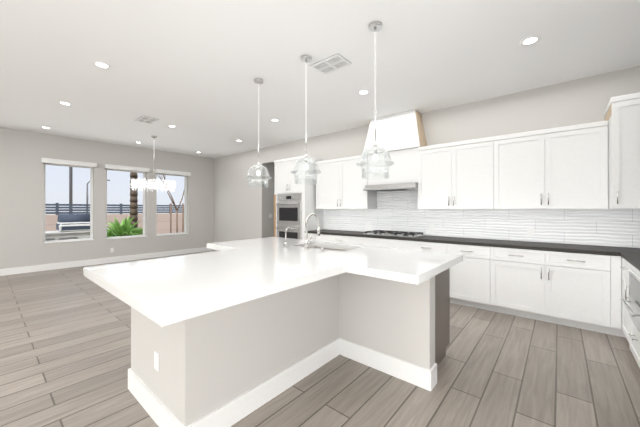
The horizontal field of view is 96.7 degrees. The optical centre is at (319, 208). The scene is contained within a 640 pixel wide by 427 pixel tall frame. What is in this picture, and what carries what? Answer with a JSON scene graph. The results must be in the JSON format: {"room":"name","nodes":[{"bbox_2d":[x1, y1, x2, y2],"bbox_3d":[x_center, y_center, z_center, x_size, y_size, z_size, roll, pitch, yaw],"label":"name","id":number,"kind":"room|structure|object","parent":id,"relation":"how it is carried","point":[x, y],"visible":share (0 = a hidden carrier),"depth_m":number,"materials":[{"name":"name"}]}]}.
{"room":"kitchen","nodes":[
{"label":"kitchen","id":0,"kind":"room"},
{"bbox_2d":[0,127,213,268],"bbox_3d":[-6.775,-0.149,5.698,0.200,3.040,13.700,0,0,40],"label":"wall","id":1,"kind":"structure","parent":0,"point":[22,153],"depth_m":6.88,"materials":[{"name":"beige paint"}]},
{"bbox_2d":[41,158,96,243],"bbox_3d":[-5.884,-0.175,6.686,0.250,1.894,0.980,0,0,40],"label":"window","id":2,"kind":"structure","parent":1,"relation":"in","point":[59,162],"depth_m":6.62,"materials":[{"name":"white plastic"}]},
{"bbox_2d":[0,247,213,275],"bbox_3d":[-7.272,1.301,4.938,0.016,0.140,11.700,0,0,40],"label":"baseboard","id":3,"kind":"structure","parent":1,"relation":"attached to","point":[27,269],"depth_m":6.97,"materials":[{"name":"white wood"}]},
{"bbox_2d":[104,164,149,238],"bbox_3d":[-5.140,-0.175,7.570,0.250,1.894,1.010,0,0,40],"label":"window","id":4,"kind":"structure","parent":1,"relation":"in","point":[124,168],"depth_m":7.54,"materials":[{"name":"white plastic"}]},
{"bbox_2d":[155,169,190,235],"bbox_3d":[-4.393,-0.174,8.457,0.250,1.894,0.990,0,0,40],"label":"window","id":5,"kind":"structure","parent":1,"relation":"in","point":[171,173],"depth_m":8.59,"materials":[{"name":"white plastic"}]},
{"bbox_2d":[0,251,639,426],"bbox_3d":[-2.965,1.418,2.489,10.160,0.100,13.700,0,0,40],"label":"floor","id":6,"kind":"structure","parent":0,"point":[65,347],"depth_m":2.31,"materials":[{"name":"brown wood"}]},
{"bbox_2d":[105,251,453,426],"bbox_3d":[-0.388,0.927,2.646,2.532,0.882,2.121,0,0,40],"label":"kitchen island","id":7,"kind":"object","parent":6,"relation":"on","point":[230,333],"depth_m":2.12,"materials":[{"name":"grey paint"}]},
{"bbox_2d":[83,249,346,328],"bbox_3d":[-0.762,0.457,2.125,1.400,0.058,1.320,0,0,40],"label":"island countertop","id":8,"kind":"structure","parent":7,"relation":"on","point":[167,290],"depth_m":1.77,"materials":[{"name":"white stone"}]},
{"bbox_2d":[207,241,442,284],"bbox_3d":[-0.220,0.458,2.878,2.660,0.058,0.530,0,0,40],"label":"island countertop","id":9,"kind":"structure","parent":7,"relation":"on","point":[399,268],"depth_m":2.36,"materials":[{"name":"white stone"}]},
{"bbox_2d":[283,227,290,244],"bbox_3d":[-0.361,0.320,3.254,0.032,0.217,0.116,0,0,40],"label":"faucet","id":10,"kind":"object","parent":9,"relation":"on","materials":[{"name":"silver metal"}]},
{"bbox_2d":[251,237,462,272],"bbox_3d":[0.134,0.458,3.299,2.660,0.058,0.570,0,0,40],"label":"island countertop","id":11,"kind":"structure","parent":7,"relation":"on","point":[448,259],"depth_m":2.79,"materials":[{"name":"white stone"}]},
{"bbox_2d":[311,245,342,252],"bbox_3d":[0.077,0.594,3.269,0.758,0.238,0.458,0,0,40],"label":"sink","id":12,"kind":"object","parent":11,"relation":"in","point":[312,246],"depth_m":3.55,"materials":[{"name":"silver metal"}]},
{"bbox_2d":[274,156,323,239],"bbox_3d":[-0.508,0.132,6.435,0.982,2.480,0.696,0,0,40],"label":"tall cabinet","id":13,"kind":"object","parent":6,"relation":"on","point":[294,205],"visible":0.67,"depth_m":6.17,"materials":[{"name":"white wood"}]},
{"bbox_2d":[308,233,323,240],"bbox_3d":[0.093,0.937,5.981,0.537,0.870,0.615,0,0,40],"label":"base cabinet","id":14,"kind":"object","parent":6,"relation":"on","point":[314,237],"depth_m":5.73,"materials":[{"name":"white wood"}]},
{"bbox_2d":[308,229,639,255],"bbox_3d":[1.854,0.478,4.488,5.156,0.040,0.631,0,0,40],"label":"countertop","id":15,"kind":"structure","parent":14,"relation":"on","point":[560,247],"depth_m":3.75,"materials":[{"name":"black stone"}]},
{"bbox_2d":[364,230,424,237],"bbox_3d":[1.288,0.431,4.988,0.950,0.052,0.480,0,0,40],"label":"cooktop","id":16,"kind":"object","parent":15,"relation":"in","point":[397,233],"visible":1,"depth_m":4.89,"materials":[{"name":"silver metal"}]},
{"bbox_2d":[324,234,363,244],"bbox_3d":[0.574,0.936,5.575,0.960,0.870,0.615,0,0,40],"label":"base cabinet","id":17,"kind":"object","parent":6,"relation":"on","point":[327,238],"depth_m":5.27,"materials":[{"name":"white wood"}]},
{"bbox_2d":[364,237,411,249],"bbox_3d":[1.247,0.936,5.009,1.040,0.870,0.615,0,0,40],"label":"base cabinet","id":18,"kind":"object","parent":6,"relation":"on","point":[389,243],"depth_m":4.70,"materials":[{"name":"white wood"}]},
{"bbox_2d":[412,241,495,311],"bbox_3d":[2.024,0.935,4.355,1.229,0.870,0.615,0,0,40],"label":"base cabinet","id":19,"kind":"object","parent":6,"relation":"on","point":[472,280],"depth_m":3.91,"materials":[{"name":"white wood"}]},
{"bbox_2d":[496,247,611,334],"bbox_3d":[2.853,0.934,3.657,1.178,0.870,0.615,0,0,40],"label":"base cabinet","id":20,"kind":"object","parent":6,"relation":"on","point":[580,290],"depth_m":3.33,"materials":[{"name":"white wood"}]},
{"bbox_2d":[612,256,625,337],"bbox_3d":[3.545,0.934,3.074,0.748,0.870,0.615,0,0,40],"label":"base cabinet","id":21,"kind":"object","parent":6,"relation":"on","point":[616,260],"depth_m":3.01,"materials":[{"name":"white wood"}]},
{"bbox_2d":[620,258,639,367],"bbox_3d":[3.008,0.933,2.383,0.680,0.870,1.170,0,0,40],"label":"base cabinet","id":22,"kind":"object","parent":6,"relation":"on","point":[630,299],"visible":0.96,"depth_m":2.48,"materials":[{"name":"white wood"}]},
{"bbox_2d":[619,252,639,270],"bbox_3d":[3.014,0.476,2.342,0.618,0.040,1.110,0,0,40],"label":"countertop","id":23,"kind":"structure","parent":22,"relation":"on","point":[630,255],"depth_m":2.67,"materials":[{"name":"black stone"}]},
{"bbox_2d":[0,0,639,158],"bbox_3d":[-2.965,-1.722,2.492,10.160,0.100,13.700,0,0,40],"label":"ceiling","id":24,"kind":"structure","parent":0,"point":[190,70],"depth_m":3.20,"materials":[{"name":"white paint"}]},
{"bbox_2d":[58,101,71,105],"bbox_3d":[-4.032,-1.665,4.501,0.170,0.007,0.170,0,0,40],"label":"recessed light","id":25,"kind":"object","parent":24,"relation":"in","point":[64,103],"visible":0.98,"depth_m":4.50,"materials":[{"name":"white plastic"}]},
{"bbox_2d":[93,61,110,68],"bbox_3d":[-2.531,-1.667,3.303,0.170,0.007,0.170,0,0,40],"label":"recessed light","id":26,"kind":"object","parent":24,"relation":"in","point":[103,65],"visible":1,"depth_m":3.30,"materials":[{"name":"white plastic"}]},
{"bbox_2d":[135,116,158,123],"bbox_3d":[-3.244,-1.661,5.328,0.400,0.014,0.270,0,0,40],"label":"ceiling vent","id":27,"kind":"object","parent":24,"relation":"in","point":[145,119],"visible":1,"depth_m":5.33,"materials":[{"name":"white metal"}]},
{"bbox_2d":[130,136,175,191],"bbox_3d":[-3.811,-1.039,6.542,0.915,1.253,0.904,0,0,40],"label":"chandelier","id":28,"kind":"object","parent":24,"relation":"hanging from","point":[134,183],"visible":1,"depth_m":6.32,"materials":[{"name":"clear glass"}]},
{"bbox_2d":[245,78,271,187],"bbox_3d":[-0.796,-0.974,3.685,0.348,1.390,0.348,0,0,40],"label":"pendant light","id":29,"kind":"object","parent":24,"relation":"hanging from","point":[258,166],"visible":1,"depth_m":3.72,"materials":[{"name":"clear glass"}]},
{"bbox_2d":[290,55,320,183],"bbox_3d":[-0.154,-0.974,3.144,0.348,1.390,0.348,0,0,40],"label":"pendant light","id":30,"kind":"object","parent":24,"relation":"hanging from","point":[305,59],"visible":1,"depth_m":3.15,"materials":[{"name":"clear glass"}]},
{"bbox_2d":[310,54,351,74],"bbox_3d":[0.125,-1.663,3.290,0.400,0.014,0.270,0,0,40],"label":"ceiling vent","id":31,"kind":"object","parent":24,"relation":"in","point":[335,62],"visible":1,"depth_m":3.27,"materials":[{"name":"white metal"}]},
{"bbox_2d":[358,90,369,94],"bbox_3d":[0.625,-1.666,4.071,0.170,0.007,0.170,0,0,40],"label":"recessed light","id":32,"kind":"object","parent":24,"relation":"in","point":[362,92],"visible":1,"depth_m":4.08,"materials":[{"name":"white plastic"}]},
{"bbox_2d":[356,21,394,178],"bbox_3d":[0.504,-0.975,2.591,0.348,1.390,0.348,0,0,40],"label":"pendant light","id":33,"kind":"object","parent":24,"relation":"hanging from","point":[375,26],"visible":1,"depth_m":2.60,"materials":[{"name":"clear glass"}]},
{"bbox_2d":[520,36,540,45],"bbox_3d":[2.088,-1.667,2.826,0.170,0.007,0.170,0,0,40],"label":"recessed light","id":34,"kind":"object","parent":24,"relation":"in","point":[530,40],"visible":1,"depth_m":2.82,"materials":[{"name":"white plastic"}]},
{"bbox_2d":[214,66,639,247],"bbox_3d":[0.332,-0.148,6.251,9.960,3.040,0.100,0,0,40],"label":"wall","id":35,"kind":"structure","parent":0,"point":[243,210],"depth_m":4.75,"materials":[{"name":"beige paint"}]},
{"bbox_2d":[316,159,343,208],"bbox_3d":[0.284,-0.503,5.998,0.694,1.010,0.345,0,0,40],"label":"upper cabinet","id":36,"kind":"object","parent":35,"relation":"attached to","point":[341,183],"depth_m":5.84,"materials":[{"name":"white wood"}]},
{"bbox_2d":[344,155,375,208],"bbox_3d":[0.724,-0.504,5.628,0.693,1.010,0.345,0,0,40],"label":"upper cabinet","id":37,"kind":"object","parent":35,"relation":"attached to","point":[355,197],"depth_m":5.45,"materials":[{"name":"white wood"}]},
{"bbox_2d":[363,109,426,191],"bbox_3d":[1.285,-0.997,5.056,1.080,1.341,0.498,0,0,40],"label":"range hood","id":38,"kind":"object","parent":35,"relation":"attached to","point":[401,138],"visible":0.83,"depth_m":4.91,"materials":[{"name":"white metal"}]},
{"bbox_2d":[417,136,500,207],"bbox_3d":[2.146,-0.505,4.430,1.138,1.010,0.345,0,0,40],"label":"upper cabinet","id":39,"kind":"object","parent":35,"relation":"attached to","point":[467,173],"depth_m":4.24,"materials":[{"name":"white wood"}]},
{"bbox_2d":[324,190,639,247],"bbox_3d":[2.052,0.013,4.723,5.156,0.886,0.017,0,0,40],"label":"tile backsplash","id":40,"kind":"structure","parent":35,"relation":"attached to","point":[397,211],"depth_m":4.24,"materials":[{"name":"white tile"}]},
{"bbox_2d":[501,120,607,208],"bbox_3d":[2.944,-0.506,3.758,1.187,1.010,0.345,0,0,40],"label":"upper cabinet","id":41,"kind":"object","parent":35,"relation":"attached to","point":[565,167],"depth_m":3.54,"materials":[{"name":"white wood"}]},
{"bbox_2d":[604,92,639,208],"bbox_3d":[3.557,-0.596,3.042,0.687,1.190,0.652,0,0,40],"label":"upper cabinet","id":42,"kind":"object","parent":35,"relation":"attached to","point":[622,114],"visible":1,"depth_m":2.98,"materials":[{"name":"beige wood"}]},
{"label":"outside","id":43,"kind":"structure","parent":0,"visible":0},
{"bbox_2d":[46,213,181,214],"bbox_3d":[-49.470,1.674,41.313,110.998,0.130,120.000,0,0,40],"label":"ground","id":44,"kind":"structure","parent":43,"point":[129,213],"depth_m":102.28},
{"bbox_2d":[45,214,89,240],"bbox_3d":[-7.452,0.865,8.619,0.880,1.420,2.680,0,0,40],"label":"grill","id":45,"kind":"object","parent":44,"relation":"on","point":[72,226],"visible":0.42,"depth_m":8.34,"materials":[{"name":"silver metal"}]},
{"bbox_2d":[69,167,109,211],"bbox_3d":[-32.398,-4.993,39.370,3.125,13.200,22.264,0,0,-30],"label":"lamp post","id":46,"kind":"object","parent":44,"relation":"on","point":[70,185],"visible":0.44,"depth_m":30.35,"materials":[{"name":"grey metal"}]},
{"bbox_2d":[45,203,181,234],"bbox_3d":[-7.747,0.679,12.771,0.200,1.800,70.070,0,0,40],"label":"fence","id":47,"kind":"object","parent":44,"relation":"on","point":[163,223],"visible":0.12,"depth_m":11.96,"materials":[{"name":"beige concrete"}]},
{"bbox_2d":[89,172,142,236],"bbox_3d":[-5.988,-1.218,9.139,2.743,5.585,2.643,0,0,40],"label":"palm","id":48,"kind":"object","parent":44,"relation":"on","point":[127,227],"visible":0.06,"depth_m":8.55,"materials":[{"name":"green plant"}]},
{"bbox_2d":[157,175,183,232],"bbox_3d":[-5.413,-0.389,10.718,0.751,3.931,3.000,0,0,34],"label":"tree","id":49,"kind":"object","parent":44,"relation":"on","point":[173,202],"visible":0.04,"depth_m":10.72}
]}

